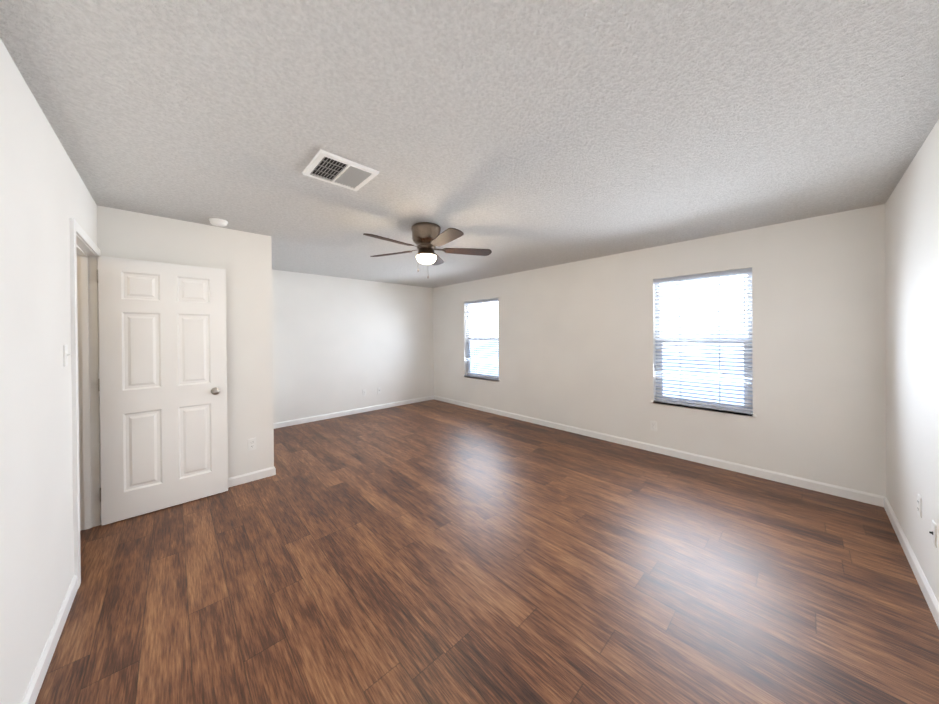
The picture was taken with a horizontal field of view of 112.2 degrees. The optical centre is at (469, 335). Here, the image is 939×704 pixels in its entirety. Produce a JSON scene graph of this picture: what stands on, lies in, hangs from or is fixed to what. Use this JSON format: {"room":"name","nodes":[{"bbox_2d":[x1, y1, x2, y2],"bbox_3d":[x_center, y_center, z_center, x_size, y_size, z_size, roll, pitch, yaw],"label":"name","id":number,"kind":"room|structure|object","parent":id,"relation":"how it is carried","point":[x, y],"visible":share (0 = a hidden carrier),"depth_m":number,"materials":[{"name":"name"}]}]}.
{"room":"empty bedroom","nodes":[
{"label":"empty bedroom","id":0,"kind":"room"},
{"bbox_2d":[0,39,96,703],"bbox_3d":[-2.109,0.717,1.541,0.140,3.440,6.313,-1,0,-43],"label":"wall","id":1,"kind":"structure","parent":0,"point":[45,195],"depth_m":1.28,"materials":[{"name":"paint"}]},
{"bbox_2d":[21,575,77,703],"bbox_3d":[-1.112,1.389,0.602,0.013,0.085,3.242,-1,0,-43],"label":"baseboard","id":2,"kind":"structure","parent":1,"relation":"attached to","point":[35,683],"depth_m":1.39,"materials":[{"name":"white wood"}]},
{"bbox_2d":[63,344,70,366],"bbox_3d":[-2.135,0.106,1.677,0.020,0.115,0.070,-1,0,-43],"label":"switch plate","id":3,"kind":"object","parent":1,"relation":"attached to","point":[65,354],"visible":1,"depth_m":1.66,"materials":[{"name":"white plastic"}]},
{"bbox_2d":[69,218,101,588],"bbox_3d":[-2.596,0.391,2.054,0.172,2.097,0.901,-1,0,-43],"label":"door frame","id":4,"kind":"structure","parent":1,"relation":"attached to","point":[85,365],"depth_m":2.33,"materials":[{"name":"white wood"}]},
{"bbox_2d":[97,256,227,525],"bbox_3d":[-2.513,0.415,2.634,0.773,2.027,0.151,-1,0,-43],"label":"door","id":5,"kind":"structure","parent":1,"relation":"in","point":[162,384],"depth_m":2.59,"materials":[{"name":"paint"}]},
{"bbox_2d":[97,205,273,477],"bbox_3d":[-3.072,0.218,3.505,1.160,2.440,1.857,-1,0,-43],"label":"wall","id":6,"kind":"structure","parent":0,"point":[243,259],"depth_m":3.02,"materials":[{"name":"paint"}]},
{"bbox_2d":[228,467,272,487],"bbox_3d":[-2.428,1.392,2.821,1.140,0.085,0.013,-1,0,-43],"label":"baseboard","id":7,"kind":"structure","parent":6,"relation":"attached to","point":[256,475],"depth_m":3.08,"materials":[{"name":"white wood"}]},
{"bbox_2d":[248,438,255,450],"bbox_3d":[-2.136,1.071,3.100,0.070,0.115,0.009,-1,0,-43],"label":"electrical outlet","id":8,"kind":"object","parent":6,"relation":"attached to","point":[251,443],"visible":1,"depth_m":3.10,"materials":[{"name":"white plastic"}]},
{"bbox_2d":[272,270,433,422],"bbox_3d":[-2.509,0.206,5.406,4.586,2.440,0.140,-1,0,-43],"label":"wall","id":9,"kind":"structure","parent":0,"point":[340,344],"depth_m":5.60,"materials":[{"name":"paint"}]},
{"bbox_2d":[273,396,432,428],"bbox_3d":[-2.033,1.378,5.743,3.400,0.085,0.013,-1,0,-43],"label":"baseboard","id":10,"kind":"structure","parent":9,"relation":"attached to","point":[354,411],"depth_m":5.59,"materials":[{"name":"white wood"}]},
{"bbox_2d":[0,0,938,287],"bbox_3d":[-0.874,-1.069,2.712,6.156,0.100,6.313,-1,0,-43],"label":"ceiling","id":11,"kind":"structure","parent":0,"point":[514,136],"depth_m":1.46,"materials":[{"name":"white paint"}]},
{"bbox_2d":[209,218,227,226],"bbox_3d":[-2.207,-0.986,2.772,0.132,0.043,0.132,-1,0,-43],"label":"smoke detector","id":12,"kind":"object","parent":11,"relation":"attached to","point":[218,222],"visible":1,"depth_m":2.74,"materials":[{"name":"white plastic"}]},
{"bbox_2d":[302,149,379,190],"bbox_3d":[-0.801,-1.009,1.964,0.350,0.014,0.335,-1,0,-43],"label":"ceiling vent","id":13,"kind":"object","parent":11,"relation":"in","point":[328,167],"visible":0.98,"depth_m":1.94,"materials":[{"name":"white plastic"}]},
{"bbox_2d":[363,222,491,277],"bbox_3d":[-0.424,-0.786,2.945,1.200,0.475,1.221,-1,0,-43],"label":"fan","id":14,"kind":"object","parent":11,"relation":"hanging from","point":[427,238],"visible":1,"depth_m":2.90,"materials":[{"name":"brown wood"}]},
{"bbox_2d":[35,399,938,703],"bbox_3d":[-0.852,1.471,2.721,6.156,0.100,6.313,-1,0,-43],"label":"floor","id":15,"kind":"structure","parent":0,"point":[433,551],"depth_m":1.78,"materials":[{"name":"brown wood"}]},
{"bbox_2d":[433,204,885,496],"bbox_3d":[1.327,0.175,4.778,0.140,2.440,6.313,-1,0,-43],"label":"wall","id":16,"kind":"structure","parent":0,"point":[577,343],"depth_m":3.24,"materials":[{"name":"paint"}]},
{"bbox_2d":[464,298,498,379],"bbox_3d":[0.254,0.077,5.913,0.135,1.472,0.894,-1,0,-43],"label":"window","id":17,"kind":"structure","parent":16,"relation":"in","point":[482,331],"depth_m":5.92,"materials":[{"name":"plastic"}]},
{"bbox_2d":[463,376,499,381],"bbox_3d":[0.236,0.804,5.893,0.103,0.018,0.944,-1,0,-43],"label":"window sill","id":18,"kind":"structure","parent":16,"relation":"attached to","point":[482,378],"depth_m":5.81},
{"bbox_2d":[650,421,656,430],"bbox_3d":[2.194,1.081,3.760,0.009,0.115,0.070,-1,0,-43],"label":"electrical outlet","id":19,"kind":"object","parent":16,"relation":"attached to","point":[653,425],"visible":1,"depth_m":3.76,"materials":[{"name":"white plastic"}]},
{"bbox_2d":[433,395,880,506],"bbox_3d":[1.281,1.353,4.730,0.013,0.085,6.033,-1,0,-43],"label":"baseboard","id":20,"kind":"structure","parent":16,"relation":"attached to","point":[852,494],"depth_m":3.38,"materials":[{"name":"white wood"}]},
{"bbox_2d":[653,268,752,413],"bbox_3d":[2.543,0.066,3.482,0.135,1.472,0.885,-1,0,-43],"label":"window","id":21,"kind":"structure","parent":16,"relation":"in","point":[704,339],"depth_m":3.44,"materials":[{"name":"plastic"}]},
{"bbox_2d":[651,401,756,416],"bbox_3d":[2.524,0.793,3.462,0.103,0.018,0.935,-1,0,-43],"label":"window sill","id":22,"kind":"structure","parent":16,"relation":"attached to","point":[711,409],"depth_m":3.38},
{"bbox_2d":[885,119,938,602],"bbox_3d":[1.722,0.185,0.911,4.586,2.440,0.140,-1,0,-43],"label":"wall","id":23,"kind":"structure","parent":0,"point":[912,314],"depth_m":1.86,"materials":[{"name":"paint"}]},
{"bbox_2d":[881,496,938,627],"bbox_3d":[1.671,1.363,0.962,4.560,0.085,0.013,-1,0,-43],"label":"baseboard","id":24,"kind":"structure","parent":23,"relation":"attached to","point":[930,598],"depth_m":1.85,"materials":[{"name":"white wood"}]},
{"bbox_2d":[917,494,921,517],"bbox_3d":[2.549,0.965,1.788,0.070,0.115,0.009,-1,0,-43],"label":"electrical outlet","id":25,"kind":"object","parent":23,"relation":"attached to","point":[919,504],"visible":1,"depth_m":1.78,"materials":[{"name":"white plastic"}]},
{"bbox_2d":[929,520,936,547],"bbox_3d":[2.335,0.998,1.591,0.070,0.115,0.016,-1,0,-43],"label":"electrical outlet","id":26,"kind":"object","parent":23,"relation":"attached to","point":[933,532],"visible":1,"depth_m":1.58,"materials":[{"name":"white plastic"}]}
]}

